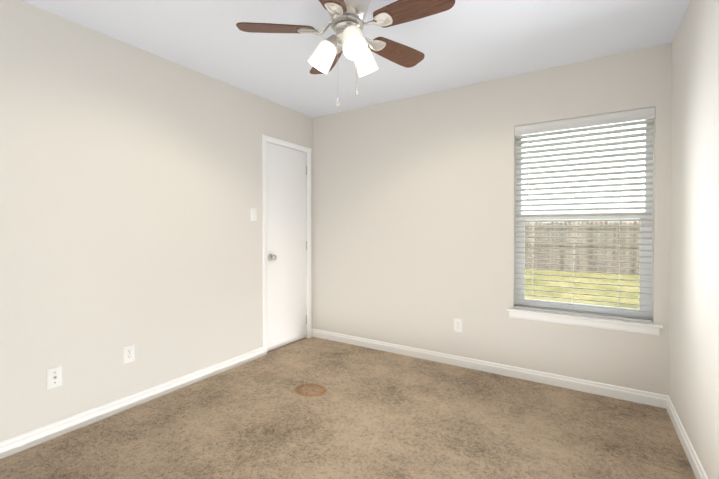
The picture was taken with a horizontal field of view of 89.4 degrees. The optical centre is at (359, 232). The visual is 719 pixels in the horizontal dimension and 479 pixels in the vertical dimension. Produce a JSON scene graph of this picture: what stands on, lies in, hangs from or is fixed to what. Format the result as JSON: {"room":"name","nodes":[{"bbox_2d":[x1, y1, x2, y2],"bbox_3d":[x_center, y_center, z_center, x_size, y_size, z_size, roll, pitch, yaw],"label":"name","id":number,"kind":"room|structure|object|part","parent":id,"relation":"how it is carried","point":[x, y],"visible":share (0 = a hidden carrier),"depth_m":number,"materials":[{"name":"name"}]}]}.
{"room":"empty bedroom","nodes":[
{"label":"empty bedroom","id":0,"kind":"room"},
{"bbox_2d":[0,0,312,441],"bbox_3d":[-1.752,-0.045,2.668,0.590,2.440,3.950,0,1,32],"label":"wall","id":1,"kind":"structure","parent":0,"point":[130,186],"depth_m":2.37,"materials":[{"name":"white paint"}]},
{"bbox_2d":[47,366,61,389],"bbox_3d":[-1.757,0.837,2.099,0.018,0.115,0.070,0,1,32],"label":"outlet","id":2,"kind":"object","parent":1,"relation":"attached to","point":[54,376],"visible":1,"depth_m":2.10,"materials":[{"name":"white plastic"}]},
{"bbox_2d":[123,344,134,363],"bbox_3d":[-1.546,0.814,2.443,0.007,0.115,0.070,0,1,32],"label":"electrical outlet","id":3,"kind":"object","parent":1,"relation":"attached to","point":[129,352],"visible":1,"depth_m":2.44,"materials":[{"name":"white plastic"}]},
{"bbox_2d":[0,347,263,458],"bbox_3d":[-1.686,1.138,2.219,0.014,0.086,2.898,0,1,32],"label":"baseboard","id":4,"kind":"structure","parent":1,"relation":"attached to","point":[23,441],"depth_m":2.35,"materials":[{"name":"white wood"}]},
{"bbox_2d":[250,208,256,220],"bbox_3d":[-0.967,-0.168,3.337,0.021,0.115,0.070,0,1,32],"label":"light switch","id":5,"kind":"object","parent":1,"relation":"attached to","point":[253,214],"visible":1,"depth_m":3.34,"materials":[{"name":"white plastic"}]},
{"bbox_2d":[262,134,310,355],"bbox_3d":[-0.784,0.116,3.768,0.154,2.094,0.704,0,1,32],"label":"door frame","id":6,"kind":"structure","parent":1,"relation":"attached to","point":[266,139],"depth_m":3.57,"materials":[{"name":"white wood"}]},
{"bbox_2d":[267,142,306,351],"bbox_3d":[-0.726,0.138,3.737,0.106,2.025,0.606,0,1,32],"label":"door","id":7,"kind":"structure","parent":1,"relation":"in","point":[286,245],"depth_m":3.73,"materials":[{"name":"white painted wood"},{"name":"satin nickel"}]},
{"bbox_2d":[0,337,695,478],"bbox_3d":[-0.204,1.227,1.706,3.350,0.080,3.950,0,1,32],"label":"floor","id":8,"kind":"structure","parent":0,"point":[312,408],"depth_m":2.17,"materials":[{"name":"carpet"}]},
{"bbox_2d":[20,0,690,117],"bbox_3d":[-0.204,-1.303,1.677,3.350,0.100,3.950,0,1,32],"label":"ceiling","id":9,"kind":"structure","parent":0,"point":[460,43],"depth_m":2.36,"materials":[{"name":"white paint"}]},
{"bbox_2d":[236,0,454,106],"bbox_3d":[-0.027,-0.939,1.801,0.999,0.630,1.045,0,1,32],"label":"ceiling fan","id":10,"kind":"object","parent":9,"relation":"hanging from","point":[347,23],"visible":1,"depth_m":1.77,"materials":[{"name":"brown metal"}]},
{"bbox_3d":[-0.415,-1.010,1.797,0.344,0.038,0.289,0,1,32],"label":"blade","id":11,"kind":"part","parent":10,"relation":"part of","materials":[{"name":"brown wood"}]},
{"bbox_3d":[-0.191,-0.896,1.854,0.147,0.158,0.122,0,1,32],"label":"lamp shade","id":12,"kind":"part","parent":10,"relation":"part of","materials":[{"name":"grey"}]},
{"bbox_3d":[-0.191,-1.015,2.153,0.344,0.038,0.289,0,1,32],"label":"blade","id":13,"kind":"part","parent":10,"relation":"part of","materials":[{"name":"brown wood"}]},
{"bbox_3d":[-0.143,-1.007,1.477,0.214,0.038,0.374,0,1,32],"label":"blade","id":14,"kind":"part","parent":10,"relation":"part of","materials":[{"name":"brown wood"}]},
{"bbox_3d":[-0.061,-1.098,1.821,0.248,0.314,0.248,0,1,32],"label":"motor","id":15,"kind":"part","parent":10,"relation":"part of","materials":[{"name":"silver metal"}]},
{"bbox_3d":[-0.025,-0.895,1.694,0.140,0.158,0.137,0,1,32],"label":"lamp shade","id":16,"kind":"part","parent":10,"relation":"part of","materials":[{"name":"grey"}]},
{"bbox_3d":[0.035,-0.897,1.916,0.119,0.158,0.147,0,1,32],"label":"lamp shade","id":17,"kind":"part","parent":10,"relation":"part of","materials":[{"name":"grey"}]},
{"bbox_3d":[0.214,-1.013,2.045,0.214,0.038,0.374,0,1,32],"label":"blade","id":18,"kind":"part","parent":10,"relation":"part of","materials":[{"name":"brown wood"}]},
{"bbox_3d":[0.235,-1.008,1.635,0.380,0.038,0.141,0,1,32],"label":"blade","id":19,"kind":"part","parent":10,"relation":"part of","materials":[{"name":"brown wood"}]},
{"bbox_2d":[313,43,671,395],"bbox_3d":[0.812,-0.052,3.303,3.070,2.440,0.140,0,1,32],"label":"wall","id":20,"kind":"structure","parent":0,"point":[414,221],"depth_m":3.17,"materials":[{"name":"white paint"}]},
{"bbox_2d":[454,318,461,331],"bbox_3d":[0.866,0.813,3.193,0.070,0.115,0.007,0,1,32],"label":"electrical outlet","id":21,"kind":"object","parent":20,"relation":"attached to","point":[457,325],"visible":1,"depth_m":3.19,"materials":[{"name":"white plastic"}]},
{"bbox_2d":[311,329,663,407],"bbox_3d":[0.748,1.126,3.252,3.030,0.086,0.038,0,1,32],"label":"baseboard","id":22,"kind":"structure","parent":20,"relation":"attached to","point":[623,393],"depth_m":2.96,"materials":[{"name":"white wood"}]},
{"bbox_2d":[507,119,662,335],"bbox_3d":[1.658,-0.083,2.755,0.982,1.554,0.185,0,1,32],"label":"window","id":23,"kind":"structure","parent":20,"relation":"in","point":[608,310],"depth_m":2.72,"materials":[{"name":"white plastic"}]},
{"bbox_2d":[515,107,654,322],"bbox_3d":[1.645,-0.121,2.735,0.888,1.475,0.068,0,1,32],"label":"window blinds","id":24,"kind":"object","parent":23,"relation":"attached to","point":[620,117],"visible":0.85,"depth_m":2.71,"materials":[{"name":"white plastic"}]},
{"bbox_2d":[669,0,718,478],"bbox_3d":[1.154,-0.023,0.836,0.140,2.440,3.950,0,1,32],"label":"wall","id":25,"kind":"structure","parent":0,"point":[694,319],"depth_m":1.84,"materials":[{"name":"white paint"}]},
{"bbox_2d":[664,395,707,478],"bbox_3d":[1.089,1.153,0.891,0.014,0.086,3.670,0,1,32],"label":"baseboard","id":26,"kind":"structure","parent":25,"relation":"attached to","point":[698,470],"depth_m":1.97,"materials":[{"name":"white wood"}]},
{"label":"outside","id":27,"kind":"structure","parent":0,"visible":0},
{"bbox_2d":[525,239,638,308],"bbox_3d":[16.786,1.391,26.842,85.000,0.200,56.690,0,1,32],"label":"grass lawn","id":28,"kind":"structure","parent":27,"point":[607,287],"depth_m":9.89,"materials":[{"name":"green plant"}]},
{"bbox_2d":[525,221,639,273],"bbox_3d":[9.537,0.524,12.455,52.074,1.872,0.118,0,1,32],"label":"fence","id":29,"kind":"object","parent":28,"relation":"on","point":[608,258],"depth_m":13.31,"materials":[{"name":"brown wood"}]}
]}

